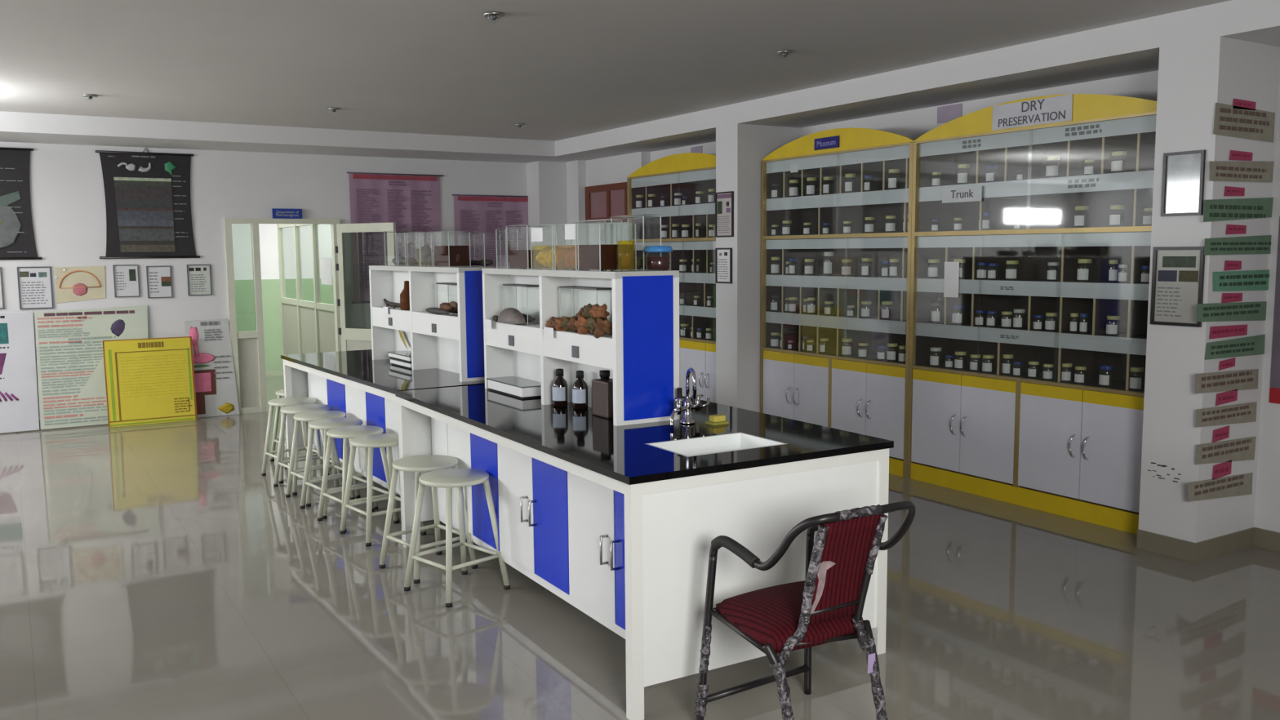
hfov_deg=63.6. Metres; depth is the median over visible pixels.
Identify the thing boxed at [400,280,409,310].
bottle
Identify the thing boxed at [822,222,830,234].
jar
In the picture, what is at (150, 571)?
floor
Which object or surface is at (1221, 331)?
paper tag
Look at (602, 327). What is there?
specimen
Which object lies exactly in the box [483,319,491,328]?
paper tag
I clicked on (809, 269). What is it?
jar
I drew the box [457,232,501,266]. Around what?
jar
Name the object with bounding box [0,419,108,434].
baseboard
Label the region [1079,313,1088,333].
jar
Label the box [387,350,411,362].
tray
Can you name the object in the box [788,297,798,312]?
jar
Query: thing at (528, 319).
jar
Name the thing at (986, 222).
jar
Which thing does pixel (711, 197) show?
jar
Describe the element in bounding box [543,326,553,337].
paper tag
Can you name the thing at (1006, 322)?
jar
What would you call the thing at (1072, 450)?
display cabinet
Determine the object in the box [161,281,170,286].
photo
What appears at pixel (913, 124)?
wall
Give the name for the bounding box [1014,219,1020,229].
jar
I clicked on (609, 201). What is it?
window
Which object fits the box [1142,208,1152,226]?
jar
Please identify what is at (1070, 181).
label
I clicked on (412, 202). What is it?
chart
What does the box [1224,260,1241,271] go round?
paper tag
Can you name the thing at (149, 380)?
board
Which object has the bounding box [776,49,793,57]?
ceiling spotlight
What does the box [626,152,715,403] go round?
display cabinet
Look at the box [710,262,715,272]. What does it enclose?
jar
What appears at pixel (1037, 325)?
jar
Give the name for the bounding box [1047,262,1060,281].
jar
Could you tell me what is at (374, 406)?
base cabinet
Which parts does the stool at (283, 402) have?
leg, leg, foot rail, seat, leg, leg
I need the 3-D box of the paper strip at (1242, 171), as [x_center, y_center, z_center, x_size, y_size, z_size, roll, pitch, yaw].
[3.016,-0.947,5.166,0.585,0.115,0.003,-4,7,-31]
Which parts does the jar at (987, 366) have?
lid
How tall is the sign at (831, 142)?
0.085 m
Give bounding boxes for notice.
[0,266,4,308]
[17,266,53,309]
[112,264,140,297]
[146,266,173,297]
[186,264,212,295]
[320,257,332,284]
[690,146,702,153]
[715,191,733,237]
[715,248,732,283]
[937,103,962,124]
[1150,246,1204,327]
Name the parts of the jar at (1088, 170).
lid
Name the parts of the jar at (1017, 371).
lid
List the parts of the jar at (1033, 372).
lid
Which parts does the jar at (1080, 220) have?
lid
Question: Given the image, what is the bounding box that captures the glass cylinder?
[615,222,636,271]
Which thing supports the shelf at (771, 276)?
attached to the display cabinet at (868, 396)
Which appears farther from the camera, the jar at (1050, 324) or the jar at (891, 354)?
the jar at (891, 354)
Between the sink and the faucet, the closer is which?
the sink
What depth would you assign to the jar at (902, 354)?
7.27 m
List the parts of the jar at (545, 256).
lid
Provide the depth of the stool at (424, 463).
5.22 m
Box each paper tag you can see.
[382,306,387,314]
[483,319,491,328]
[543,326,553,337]
[1209,324,1247,338]
[1212,425,1229,442]
[1212,461,1231,479]
[1215,389,1237,405]
[1218,357,1235,370]
[1221,293,1242,302]
[1224,186,1244,195]
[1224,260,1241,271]
[1226,224,1246,234]
[1229,150,1253,160]
[1232,98,1256,110]
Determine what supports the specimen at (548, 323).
on the shelf at (641, 355)
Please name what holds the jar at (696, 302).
on the display cabinet at (687, 174)
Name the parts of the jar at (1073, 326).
lid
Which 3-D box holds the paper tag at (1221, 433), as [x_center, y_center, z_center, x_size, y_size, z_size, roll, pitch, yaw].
[2.970,0.379,5.272,0.149,0.074,0.003,-4,7,-31]
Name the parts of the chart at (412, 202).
rod, rod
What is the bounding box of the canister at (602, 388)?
[591,369,613,418]
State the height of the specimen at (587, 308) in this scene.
0.077 m
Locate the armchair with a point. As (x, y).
(826, 606)
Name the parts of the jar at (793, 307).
lid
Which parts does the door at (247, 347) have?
panel, frame, panel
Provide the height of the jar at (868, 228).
0.118 m
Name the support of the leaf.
attached to the shelf at (451, 343)
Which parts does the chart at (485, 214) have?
rod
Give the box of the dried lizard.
[383,298,399,308]
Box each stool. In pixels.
[261,396,328,483]
[270,389,331,468]
[273,404,342,495]
[285,410,360,506]
[299,417,378,519]
[317,425,399,532]
[339,433,426,546]
[379,454,477,583]
[404,468,510,607]
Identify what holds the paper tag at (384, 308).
attached to the shelf at (451, 343)
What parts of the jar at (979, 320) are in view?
lid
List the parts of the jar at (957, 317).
lid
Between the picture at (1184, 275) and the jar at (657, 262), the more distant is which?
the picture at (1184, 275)
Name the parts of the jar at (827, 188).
lid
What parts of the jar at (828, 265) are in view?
lid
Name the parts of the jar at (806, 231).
lid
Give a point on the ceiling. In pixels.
(561, 69)
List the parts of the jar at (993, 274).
lid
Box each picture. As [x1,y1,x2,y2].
[110,319,124,336]
[717,200,722,213]
[1157,270,1177,281]
[1162,256,1195,267]
[1178,270,1198,281]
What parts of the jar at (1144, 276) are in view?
lid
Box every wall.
[0,142,527,419]
[231,223,333,279]
[234,278,333,370]
[566,70,1279,532]
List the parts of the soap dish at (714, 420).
dish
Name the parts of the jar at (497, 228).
lid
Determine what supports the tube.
on the shelf at (641, 355)
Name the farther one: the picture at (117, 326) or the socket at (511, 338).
the picture at (117, 326)
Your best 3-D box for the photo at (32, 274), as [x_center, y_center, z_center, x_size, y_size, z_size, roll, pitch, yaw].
[-5.496,-0.770,9.343,0.048,0.034,0.001,-4,7,-31]
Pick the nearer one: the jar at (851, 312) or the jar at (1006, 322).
the jar at (1006, 322)
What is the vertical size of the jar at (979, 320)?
0.103 m
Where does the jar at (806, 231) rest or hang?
on the display cabinet at (868, 396)
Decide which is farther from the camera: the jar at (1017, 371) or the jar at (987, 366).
the jar at (987, 366)
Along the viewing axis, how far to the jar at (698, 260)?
9.40 m
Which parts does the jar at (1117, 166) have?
lid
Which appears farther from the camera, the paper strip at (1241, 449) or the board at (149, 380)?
the board at (149, 380)
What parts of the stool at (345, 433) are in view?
leg, leg, seat, foot rail, leg, leg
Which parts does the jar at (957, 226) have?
lid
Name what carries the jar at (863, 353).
on the display cabinet at (868, 396)
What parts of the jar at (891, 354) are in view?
lid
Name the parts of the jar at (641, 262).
lid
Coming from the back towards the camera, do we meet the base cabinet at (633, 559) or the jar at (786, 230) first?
the jar at (786, 230)
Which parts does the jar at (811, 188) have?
lid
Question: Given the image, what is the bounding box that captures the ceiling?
[0,0,1231,141]
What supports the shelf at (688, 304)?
attached to the display cabinet at (687, 174)
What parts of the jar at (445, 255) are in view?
lid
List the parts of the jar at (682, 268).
lid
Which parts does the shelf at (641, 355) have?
service panel, service panel, panel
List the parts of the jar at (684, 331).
lid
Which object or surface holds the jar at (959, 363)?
on the display cabinet at (1072, 450)
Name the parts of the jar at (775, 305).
lid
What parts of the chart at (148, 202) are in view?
rod, rod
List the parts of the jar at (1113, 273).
lid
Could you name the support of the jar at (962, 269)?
on the display cabinet at (1072, 450)
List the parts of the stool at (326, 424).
leg, leg, seat, foot rail, leg, leg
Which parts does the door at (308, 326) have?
panel, panel, panel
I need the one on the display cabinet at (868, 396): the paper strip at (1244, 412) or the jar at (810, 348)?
the jar at (810, 348)
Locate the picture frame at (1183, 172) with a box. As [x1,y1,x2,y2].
[1160,149,1205,216]
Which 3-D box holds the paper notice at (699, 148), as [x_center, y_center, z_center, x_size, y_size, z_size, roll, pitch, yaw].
[0.541,-1.985,9.880,0.004,0.115,0.190,-4,7,-31]
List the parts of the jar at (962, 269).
lid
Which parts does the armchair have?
leg, leg, seat, leg, arm frame, backrest, post, leg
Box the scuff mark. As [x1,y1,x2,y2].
[1147,462,1180,482]
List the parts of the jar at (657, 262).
lid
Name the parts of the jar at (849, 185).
lid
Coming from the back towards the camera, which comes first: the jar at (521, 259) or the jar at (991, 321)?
the jar at (991, 321)
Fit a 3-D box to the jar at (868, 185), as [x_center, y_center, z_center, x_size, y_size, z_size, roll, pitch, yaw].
[1.663,-1.282,7.504,0.076,0.120,0.074,-3,7,-26]
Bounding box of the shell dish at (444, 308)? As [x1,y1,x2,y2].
[425,302,451,314]
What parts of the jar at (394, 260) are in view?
lid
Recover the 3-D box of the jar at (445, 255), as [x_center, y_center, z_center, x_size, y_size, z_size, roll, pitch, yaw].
[-1.116,-0.657,6.113,0.138,0.210,0.270,-4,7,-31]
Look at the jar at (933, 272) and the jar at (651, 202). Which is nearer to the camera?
the jar at (933, 272)
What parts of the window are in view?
pane, pane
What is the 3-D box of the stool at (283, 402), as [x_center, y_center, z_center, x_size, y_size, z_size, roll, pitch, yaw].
[-2.495,0.563,7.433,0.367,0.555,0.367,-6,8,-40]
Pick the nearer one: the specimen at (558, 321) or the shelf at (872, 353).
the specimen at (558, 321)
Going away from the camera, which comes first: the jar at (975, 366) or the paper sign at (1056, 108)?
the paper sign at (1056, 108)
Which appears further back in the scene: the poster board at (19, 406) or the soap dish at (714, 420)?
the poster board at (19, 406)
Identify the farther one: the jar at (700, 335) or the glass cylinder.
the jar at (700, 335)
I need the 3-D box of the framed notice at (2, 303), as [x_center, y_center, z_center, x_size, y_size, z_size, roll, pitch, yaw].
[-5.800,-0.637,9.166,0.235,0.372,0.015,-4,7,-31]
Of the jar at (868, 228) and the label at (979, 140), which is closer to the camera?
the label at (979, 140)
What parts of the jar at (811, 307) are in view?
lid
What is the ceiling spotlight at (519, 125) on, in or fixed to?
attached to the ceiling
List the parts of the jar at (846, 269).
lid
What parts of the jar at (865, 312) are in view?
lid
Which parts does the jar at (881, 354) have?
lid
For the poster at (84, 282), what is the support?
attached to the wall at (68, 197)
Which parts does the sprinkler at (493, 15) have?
bulb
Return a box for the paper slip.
[943,262,959,297]
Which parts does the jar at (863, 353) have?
lid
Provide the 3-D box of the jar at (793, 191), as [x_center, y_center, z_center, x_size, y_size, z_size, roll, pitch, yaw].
[1.226,-1.363,8.211,0.076,0.138,0.078,2,7,21]
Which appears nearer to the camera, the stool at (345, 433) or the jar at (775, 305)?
the stool at (345, 433)
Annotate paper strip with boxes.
[1187,472,1253,501]
[1195,368,1258,393]
[1195,401,1257,427]
[1195,436,1256,464]
[1196,301,1266,321]
[1203,197,1273,222]
[1204,235,1271,255]
[1204,334,1265,359]
[1208,160,1274,182]
[1213,102,1275,142]
[1213,269,1269,291]
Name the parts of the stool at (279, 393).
leg, foot rail, seat, leg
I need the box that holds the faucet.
[670,367,710,426]
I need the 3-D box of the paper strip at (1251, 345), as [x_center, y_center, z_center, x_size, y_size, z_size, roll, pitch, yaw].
[3.047,-0.066,5.274,0.549,0.104,0.003,-4,7,-31]
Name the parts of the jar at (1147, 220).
lid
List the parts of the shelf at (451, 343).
service panel, service panel, panel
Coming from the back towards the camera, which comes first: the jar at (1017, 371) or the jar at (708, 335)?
the jar at (708, 335)
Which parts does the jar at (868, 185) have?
lid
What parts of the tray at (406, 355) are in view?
glass, plate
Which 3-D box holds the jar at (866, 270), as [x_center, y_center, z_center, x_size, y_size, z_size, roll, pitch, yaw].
[1.664,-0.678,7.562,0.078,0.136,0.076,-4,7,-29]
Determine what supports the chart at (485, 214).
attached to the wall at (68, 197)
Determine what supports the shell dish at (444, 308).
on the shelf at (451, 343)
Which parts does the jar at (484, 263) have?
lid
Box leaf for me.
[398,329,408,350]
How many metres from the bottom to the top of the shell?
0.084 m
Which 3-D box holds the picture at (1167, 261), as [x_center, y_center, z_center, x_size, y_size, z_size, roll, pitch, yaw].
[2.725,-0.496,5.217,0.001,0.056,0.174,-4,7,-31]
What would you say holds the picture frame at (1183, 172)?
attached to the pillar at (1194, 76)
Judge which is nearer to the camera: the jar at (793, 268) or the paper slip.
the paper slip
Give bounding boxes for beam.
[0,0,1279,163]
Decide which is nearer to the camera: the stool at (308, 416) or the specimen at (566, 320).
the specimen at (566, 320)
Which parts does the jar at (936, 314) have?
lid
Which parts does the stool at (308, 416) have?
leg, leg, foot rail, seat, leg, leg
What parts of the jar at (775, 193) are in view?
lid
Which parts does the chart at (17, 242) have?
rod, rod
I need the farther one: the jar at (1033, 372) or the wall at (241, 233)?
the wall at (241, 233)
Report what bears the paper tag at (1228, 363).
attached to the pillar at (1194, 76)
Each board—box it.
[102,336,197,427]
[184,318,239,417]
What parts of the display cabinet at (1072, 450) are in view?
door, handle, handle, door, post, frame, door, handle, handle, door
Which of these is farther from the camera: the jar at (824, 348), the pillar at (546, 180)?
the pillar at (546, 180)
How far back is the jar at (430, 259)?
6.33 m
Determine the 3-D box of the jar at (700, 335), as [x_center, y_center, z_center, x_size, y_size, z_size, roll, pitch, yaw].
[0.550,-0.245,9.440,0.061,0.096,0.060,-6,8,-40]
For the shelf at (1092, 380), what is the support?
attached to the display cabinet at (1072, 450)
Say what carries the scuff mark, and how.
attached to the pillar at (1194, 76)
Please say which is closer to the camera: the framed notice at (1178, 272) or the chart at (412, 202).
the framed notice at (1178, 272)
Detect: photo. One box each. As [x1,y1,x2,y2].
[19,271,29,276]
[30,272,35,276]
[38,271,47,277]
[128,269,136,280]
[160,276,170,281]
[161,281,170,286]
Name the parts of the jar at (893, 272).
lid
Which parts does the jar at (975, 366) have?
lid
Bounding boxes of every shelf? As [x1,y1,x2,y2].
[368,265,509,382]
[481,267,679,426]
[679,302,715,307]
[679,331,715,341]
[767,310,906,321]
[767,346,905,364]
[768,274,906,278]
[917,362,1144,392]
[918,320,1146,338]
[934,277,1149,284]
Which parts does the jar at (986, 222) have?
lid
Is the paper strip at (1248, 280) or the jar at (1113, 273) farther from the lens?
the jar at (1113, 273)
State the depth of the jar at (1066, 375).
6.17 m
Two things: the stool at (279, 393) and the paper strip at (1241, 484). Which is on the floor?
the stool at (279, 393)
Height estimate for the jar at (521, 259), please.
0.223 m
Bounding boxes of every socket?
[388,317,392,325]
[431,323,436,333]
[508,335,514,346]
[571,345,578,358]
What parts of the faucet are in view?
cross handle, spout, cross handle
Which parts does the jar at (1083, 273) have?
lid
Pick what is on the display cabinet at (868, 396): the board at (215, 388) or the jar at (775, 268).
the jar at (775, 268)
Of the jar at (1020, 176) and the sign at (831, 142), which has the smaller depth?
the jar at (1020, 176)
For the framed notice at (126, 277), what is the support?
attached to the wall at (68, 197)
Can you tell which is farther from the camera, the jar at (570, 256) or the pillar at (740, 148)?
the pillar at (740, 148)
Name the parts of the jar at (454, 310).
lid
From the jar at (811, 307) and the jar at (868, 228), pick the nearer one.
the jar at (868, 228)
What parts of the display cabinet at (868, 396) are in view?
door, handle, handle, door, post, door, handle, handle, door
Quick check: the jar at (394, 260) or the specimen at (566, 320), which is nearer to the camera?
the specimen at (566, 320)
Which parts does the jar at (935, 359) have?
lid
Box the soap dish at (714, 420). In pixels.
[706,413,728,425]
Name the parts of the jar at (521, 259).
lid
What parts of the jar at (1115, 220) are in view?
lid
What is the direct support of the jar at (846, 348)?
on the display cabinet at (868, 396)
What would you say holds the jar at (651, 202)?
on the display cabinet at (687, 174)
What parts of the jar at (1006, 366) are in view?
lid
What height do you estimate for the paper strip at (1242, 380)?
0.119 m
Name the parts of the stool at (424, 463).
leg, leg, seat, foot rail, leg, leg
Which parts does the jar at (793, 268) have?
lid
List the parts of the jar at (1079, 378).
lid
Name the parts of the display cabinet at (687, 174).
post, door, handle, handle, door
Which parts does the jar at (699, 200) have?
lid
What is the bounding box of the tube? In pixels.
[503,239,511,268]
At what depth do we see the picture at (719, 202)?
8.51 m
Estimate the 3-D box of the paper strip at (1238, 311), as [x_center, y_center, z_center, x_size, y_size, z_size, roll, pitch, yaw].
[3.002,-0.241,5.229,0.640,0.108,0.003,-4,7,-31]
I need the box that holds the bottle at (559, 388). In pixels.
[551,368,568,407]
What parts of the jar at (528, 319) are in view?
lid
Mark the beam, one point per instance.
(1131, 47)
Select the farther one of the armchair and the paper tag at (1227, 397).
the paper tag at (1227, 397)
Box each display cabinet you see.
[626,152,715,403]
[760,128,914,478]
[906,93,1156,533]
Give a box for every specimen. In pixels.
[546,316,554,327]
[548,317,560,329]
[554,315,570,331]
[560,315,577,332]
[566,316,577,330]
[574,315,591,334]
[575,307,584,319]
[582,302,599,319]
[583,316,602,334]
[587,303,609,320]
[592,316,612,338]
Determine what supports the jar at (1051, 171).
on the display cabinet at (1072, 450)
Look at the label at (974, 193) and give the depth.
6.67 m
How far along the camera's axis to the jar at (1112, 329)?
5.88 m
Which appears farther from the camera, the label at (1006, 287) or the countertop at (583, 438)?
the label at (1006, 287)
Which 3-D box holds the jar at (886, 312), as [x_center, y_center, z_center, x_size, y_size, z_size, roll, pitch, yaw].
[1.775,-0.357,7.418,0.078,0.129,0.076,-5,7,-35]
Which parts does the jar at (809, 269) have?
lid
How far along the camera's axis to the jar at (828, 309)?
7.92 m
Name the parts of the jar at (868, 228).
lid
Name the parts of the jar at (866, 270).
lid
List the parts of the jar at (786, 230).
lid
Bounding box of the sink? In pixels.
[644,431,787,457]
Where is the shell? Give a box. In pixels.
[492,307,525,324]
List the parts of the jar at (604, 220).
lid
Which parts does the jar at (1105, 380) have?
lid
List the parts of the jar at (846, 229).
lid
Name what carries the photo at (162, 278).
on the framed notice at (159, 283)
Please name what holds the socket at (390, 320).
attached to the shelf at (451, 343)
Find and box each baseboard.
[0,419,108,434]
[1136,527,1279,562]
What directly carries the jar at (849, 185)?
on the display cabinet at (868, 396)
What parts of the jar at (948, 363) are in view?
lid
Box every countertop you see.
[280,349,484,394]
[395,384,893,484]
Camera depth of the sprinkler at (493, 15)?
5.07 m
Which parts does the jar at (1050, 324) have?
lid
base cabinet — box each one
[283,359,403,540]
[398,397,888,719]
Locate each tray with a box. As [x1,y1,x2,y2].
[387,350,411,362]
[389,357,411,368]
[486,376,541,398]
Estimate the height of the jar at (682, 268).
0.120 m
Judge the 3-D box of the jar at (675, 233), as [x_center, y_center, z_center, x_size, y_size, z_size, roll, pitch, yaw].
[0.330,-1.210,9.699,0.076,0.135,0.078,3,7,32]
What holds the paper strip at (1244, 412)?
attached to the pillar at (1194, 76)
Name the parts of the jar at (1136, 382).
lid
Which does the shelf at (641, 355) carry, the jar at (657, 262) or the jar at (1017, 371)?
the jar at (657, 262)
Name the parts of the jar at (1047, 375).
lid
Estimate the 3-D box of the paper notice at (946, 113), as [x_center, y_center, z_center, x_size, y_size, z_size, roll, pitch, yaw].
[2.170,-1.728,7.237,0.004,0.115,0.220,-4,7,-31]
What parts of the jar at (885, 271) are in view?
lid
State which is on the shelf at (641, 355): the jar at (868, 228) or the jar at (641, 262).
the jar at (641, 262)
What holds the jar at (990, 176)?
on the display cabinet at (1072, 450)
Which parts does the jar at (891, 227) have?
lid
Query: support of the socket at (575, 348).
attached to the shelf at (641, 355)
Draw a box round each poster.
[55,266,105,302]
[1269,217,1279,404]
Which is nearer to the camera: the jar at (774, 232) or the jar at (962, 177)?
the jar at (962, 177)
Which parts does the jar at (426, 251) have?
lid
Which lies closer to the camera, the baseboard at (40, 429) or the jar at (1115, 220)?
the jar at (1115, 220)
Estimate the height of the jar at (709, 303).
0.094 m
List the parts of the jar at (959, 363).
lid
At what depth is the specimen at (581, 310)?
4.65 m
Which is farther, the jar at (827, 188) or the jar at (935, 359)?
the jar at (827, 188)
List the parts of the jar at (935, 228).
lid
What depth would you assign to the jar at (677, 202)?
9.59 m
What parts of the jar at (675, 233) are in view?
lid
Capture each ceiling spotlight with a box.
[81,93,97,99]
[327,107,340,113]
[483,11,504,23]
[514,123,524,127]
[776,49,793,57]
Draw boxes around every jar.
[383,230,417,266]
[396,233,424,266]
[406,231,432,266]
[419,231,453,266]
[432,231,471,266]
[435,282,457,315]
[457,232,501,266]
[495,227,527,268]
[502,284,538,324]
[506,223,557,269]
[530,224,586,270]
[554,222,611,270]
[559,285,612,321]
[570,218,622,248]
[577,222,636,271]
[610,214,661,270]
[635,195,644,208]
[643,245,672,271]
[648,194,656,207]
[660,195,666,206]
[661,225,668,238]
[671,223,679,238]
[674,192,682,205]
[679,259,687,271]
[680,293,686,304]
[680,323,688,337]
[681,224,689,238]
[682,196,687,204]
[691,258,699,272]
[693,295,699,305]
[695,191,703,204]
[695,223,701,237]
[697,327,703,338]
[706,296,713,306]
[706,328,712,339]
[707,188,715,203]
[708,224,715,237]
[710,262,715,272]
[770,257,780,274]
[770,295,780,311]
[770,332,780,347]
[771,183,780,198]
[771,224,778,235]
[782,220,791,235]
[785,297,789,311]
[786,261,791,274]
[787,340,793,349]
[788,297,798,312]
[789,179,799,197]
[789,258,798,275]
[798,336,807,351]
[803,222,811,235]
[803,298,808,313]
[804,258,814,275]
[806,177,816,195]
[806,339,814,351]
[807,297,816,314]
[819,337,828,353]
[822,176,833,194]
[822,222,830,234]
[823,252,834,275]
[824,301,833,315]
[841,259,852,275]
[841,337,852,355]
[843,221,851,234]
[844,173,855,192]
[847,305,854,316]
[857,342,868,357]
[860,301,871,317]
[861,257,872,276]
[863,174,874,191]
[864,217,875,233]
[877,345,886,359]
[880,301,892,319]
[881,261,891,277]
[884,215,896,232]
[886,342,897,361]
[888,168,899,189]
[888,258,898,277]
[898,345,906,363]
[928,259,939,278]
[929,346,942,366]
[930,302,942,323]
[931,172,941,186]
[931,219,939,231]
[945,355,953,368]
[951,305,964,324]
[953,217,962,231]
[953,258,965,279]
[954,351,966,369]
[957,164,969,184]
[969,354,981,371]
[974,310,985,326]
[976,262,987,279]
[978,212,991,230]
[982,354,994,373]
[986,165,997,182]
[986,311,997,327]
[987,263,998,279]
[1000,311,1012,328]
[1001,354,1013,375]
[1005,260,1018,279]
[1013,308,1025,328]
[1013,361,1022,376]
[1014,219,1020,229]
[1016,169,1024,180]
[1027,360,1039,377]
[1032,315,1043,330]
[1042,363,1053,380]
[1044,312,1057,331]
[1045,155,1059,177]
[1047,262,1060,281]
[1061,363,1072,382]
[1069,312,1078,333]
[1074,205,1088,227]
[1074,365,1086,383]
[1076,258,1092,282]
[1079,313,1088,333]
[1084,159,1095,175]
[1098,364,1114,386]
[1106,315,1119,336]
[1107,259,1118,282]
[1109,204,1124,226]
[1111,151,1126,173]
[1117,264,1128,282]
[1128,366,1144,391]
[1140,266,1150,283]
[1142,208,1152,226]
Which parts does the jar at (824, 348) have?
lid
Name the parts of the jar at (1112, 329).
lid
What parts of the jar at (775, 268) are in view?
lid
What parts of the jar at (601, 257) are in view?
lid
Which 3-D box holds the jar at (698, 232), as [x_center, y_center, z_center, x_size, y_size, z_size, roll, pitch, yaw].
[0.522,-1.177,9.389,0.078,0.130,0.076,-6,8,-41]
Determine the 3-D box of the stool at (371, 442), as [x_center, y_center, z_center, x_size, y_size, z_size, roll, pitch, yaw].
[-1.472,0.721,5.871,0.367,0.555,0.367,-6,8,-40]
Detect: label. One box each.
[790,164,798,173]
[942,186,982,203]
[962,138,980,148]
[1000,286,1013,289]
[1000,334,1018,338]
[1065,124,1101,136]
[1067,177,1098,188]
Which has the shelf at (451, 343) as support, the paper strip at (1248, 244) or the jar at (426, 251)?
the jar at (426, 251)
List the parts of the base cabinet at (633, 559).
leg, panel, door, door, door, door, handle, handle, door, door, handle, handle, door, leg, rail, panel, leg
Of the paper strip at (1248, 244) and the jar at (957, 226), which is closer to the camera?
the paper strip at (1248, 244)
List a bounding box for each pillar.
[526,160,567,249]
[715,123,799,412]
[1138,36,1279,542]
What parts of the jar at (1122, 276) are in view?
lid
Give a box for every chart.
[0,146,41,259]
[95,147,199,258]
[346,172,443,303]
[452,194,528,266]
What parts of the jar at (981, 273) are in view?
lid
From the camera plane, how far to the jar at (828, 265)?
7.88 m
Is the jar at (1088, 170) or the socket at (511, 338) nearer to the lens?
the socket at (511, 338)
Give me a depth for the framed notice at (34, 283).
9.36 m
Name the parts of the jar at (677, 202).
lid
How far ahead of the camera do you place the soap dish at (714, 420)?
4.42 m
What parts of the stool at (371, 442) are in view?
leg, leg, foot rail, seat, leg, leg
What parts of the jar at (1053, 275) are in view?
lid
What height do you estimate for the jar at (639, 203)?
0.134 m
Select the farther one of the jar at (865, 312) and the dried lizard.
the jar at (865, 312)
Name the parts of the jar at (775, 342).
lid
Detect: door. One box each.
[223,217,396,413]
[276,223,336,355]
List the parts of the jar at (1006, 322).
lid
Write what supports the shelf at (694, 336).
attached to the display cabinet at (687, 174)
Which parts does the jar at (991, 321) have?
lid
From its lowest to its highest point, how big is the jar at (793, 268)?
0.131 m
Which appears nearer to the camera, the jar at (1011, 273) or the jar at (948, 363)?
the jar at (1011, 273)
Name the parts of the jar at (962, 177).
lid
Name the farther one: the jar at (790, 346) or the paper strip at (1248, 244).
the jar at (790, 346)
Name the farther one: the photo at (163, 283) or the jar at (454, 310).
the photo at (163, 283)
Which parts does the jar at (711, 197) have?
lid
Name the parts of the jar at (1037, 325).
lid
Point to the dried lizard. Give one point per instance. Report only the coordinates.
(389, 304)
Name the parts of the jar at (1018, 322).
lid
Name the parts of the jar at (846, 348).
lid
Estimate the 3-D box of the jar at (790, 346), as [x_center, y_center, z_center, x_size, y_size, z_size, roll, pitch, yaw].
[1.220,-0.122,8.355,0.044,0.069,0.043,-5,8,-36]
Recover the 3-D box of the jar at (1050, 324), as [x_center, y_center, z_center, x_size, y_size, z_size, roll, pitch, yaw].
[2.496,-0.231,6.263,0.069,0.111,0.068,-6,8,-43]
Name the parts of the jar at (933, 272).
lid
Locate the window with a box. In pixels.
[585,182,627,222]
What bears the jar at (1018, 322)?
on the display cabinet at (1072, 450)
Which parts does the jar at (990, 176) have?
lid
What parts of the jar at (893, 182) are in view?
lid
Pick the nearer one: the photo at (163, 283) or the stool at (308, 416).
the stool at (308, 416)
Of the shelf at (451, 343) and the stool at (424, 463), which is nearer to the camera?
the stool at (424, 463)
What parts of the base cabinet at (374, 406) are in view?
leg, panel, door, door, rail, door, door, door, leg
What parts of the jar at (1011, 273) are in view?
lid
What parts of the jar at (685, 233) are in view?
lid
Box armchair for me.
[693,501,915,719]
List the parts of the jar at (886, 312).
lid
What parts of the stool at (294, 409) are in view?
leg, leg, seat, foot rail, leg, leg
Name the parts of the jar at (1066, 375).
lid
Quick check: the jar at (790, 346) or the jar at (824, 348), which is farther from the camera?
the jar at (790, 346)
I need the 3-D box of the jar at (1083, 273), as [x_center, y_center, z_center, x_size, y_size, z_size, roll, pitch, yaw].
[2.603,-0.524,6.040,0.078,0.135,0.076,-5,8,-37]
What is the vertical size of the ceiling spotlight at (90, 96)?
0.046 m
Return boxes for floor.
[0,368,1279,719]
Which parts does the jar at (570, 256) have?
lid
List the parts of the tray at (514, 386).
glass, plate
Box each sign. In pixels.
[271,208,302,218]
[814,135,839,150]
[991,93,1072,130]
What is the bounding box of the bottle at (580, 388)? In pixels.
[572,370,588,409]
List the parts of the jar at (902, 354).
lid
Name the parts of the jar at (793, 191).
lid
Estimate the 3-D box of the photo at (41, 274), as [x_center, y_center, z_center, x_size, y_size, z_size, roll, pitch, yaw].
[-5.432,-0.777,9.382,0.066,0.046,0.001,-4,7,-31]
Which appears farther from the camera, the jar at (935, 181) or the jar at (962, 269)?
the jar at (935, 181)
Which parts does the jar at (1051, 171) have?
lid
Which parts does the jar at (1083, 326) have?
lid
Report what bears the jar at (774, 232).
on the display cabinet at (868, 396)
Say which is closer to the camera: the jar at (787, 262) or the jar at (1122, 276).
the jar at (1122, 276)
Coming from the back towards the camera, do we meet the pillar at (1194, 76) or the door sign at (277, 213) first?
the door sign at (277, 213)
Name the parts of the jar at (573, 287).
lid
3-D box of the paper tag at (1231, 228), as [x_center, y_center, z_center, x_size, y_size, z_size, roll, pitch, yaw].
[2.997,-0.656,5.184,0.181,0.050,0.003,-4,7,-31]
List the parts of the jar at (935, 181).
lid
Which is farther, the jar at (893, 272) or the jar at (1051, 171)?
the jar at (893, 272)
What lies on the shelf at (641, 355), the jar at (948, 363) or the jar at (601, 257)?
the jar at (601, 257)
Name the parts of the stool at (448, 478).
leg, leg, seat, foot rail, leg, leg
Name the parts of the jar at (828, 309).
lid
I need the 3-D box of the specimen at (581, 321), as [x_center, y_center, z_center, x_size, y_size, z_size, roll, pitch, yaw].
[-0.235,-0.159,4.648,0.088,0.097,0.126,-6,8,-42]

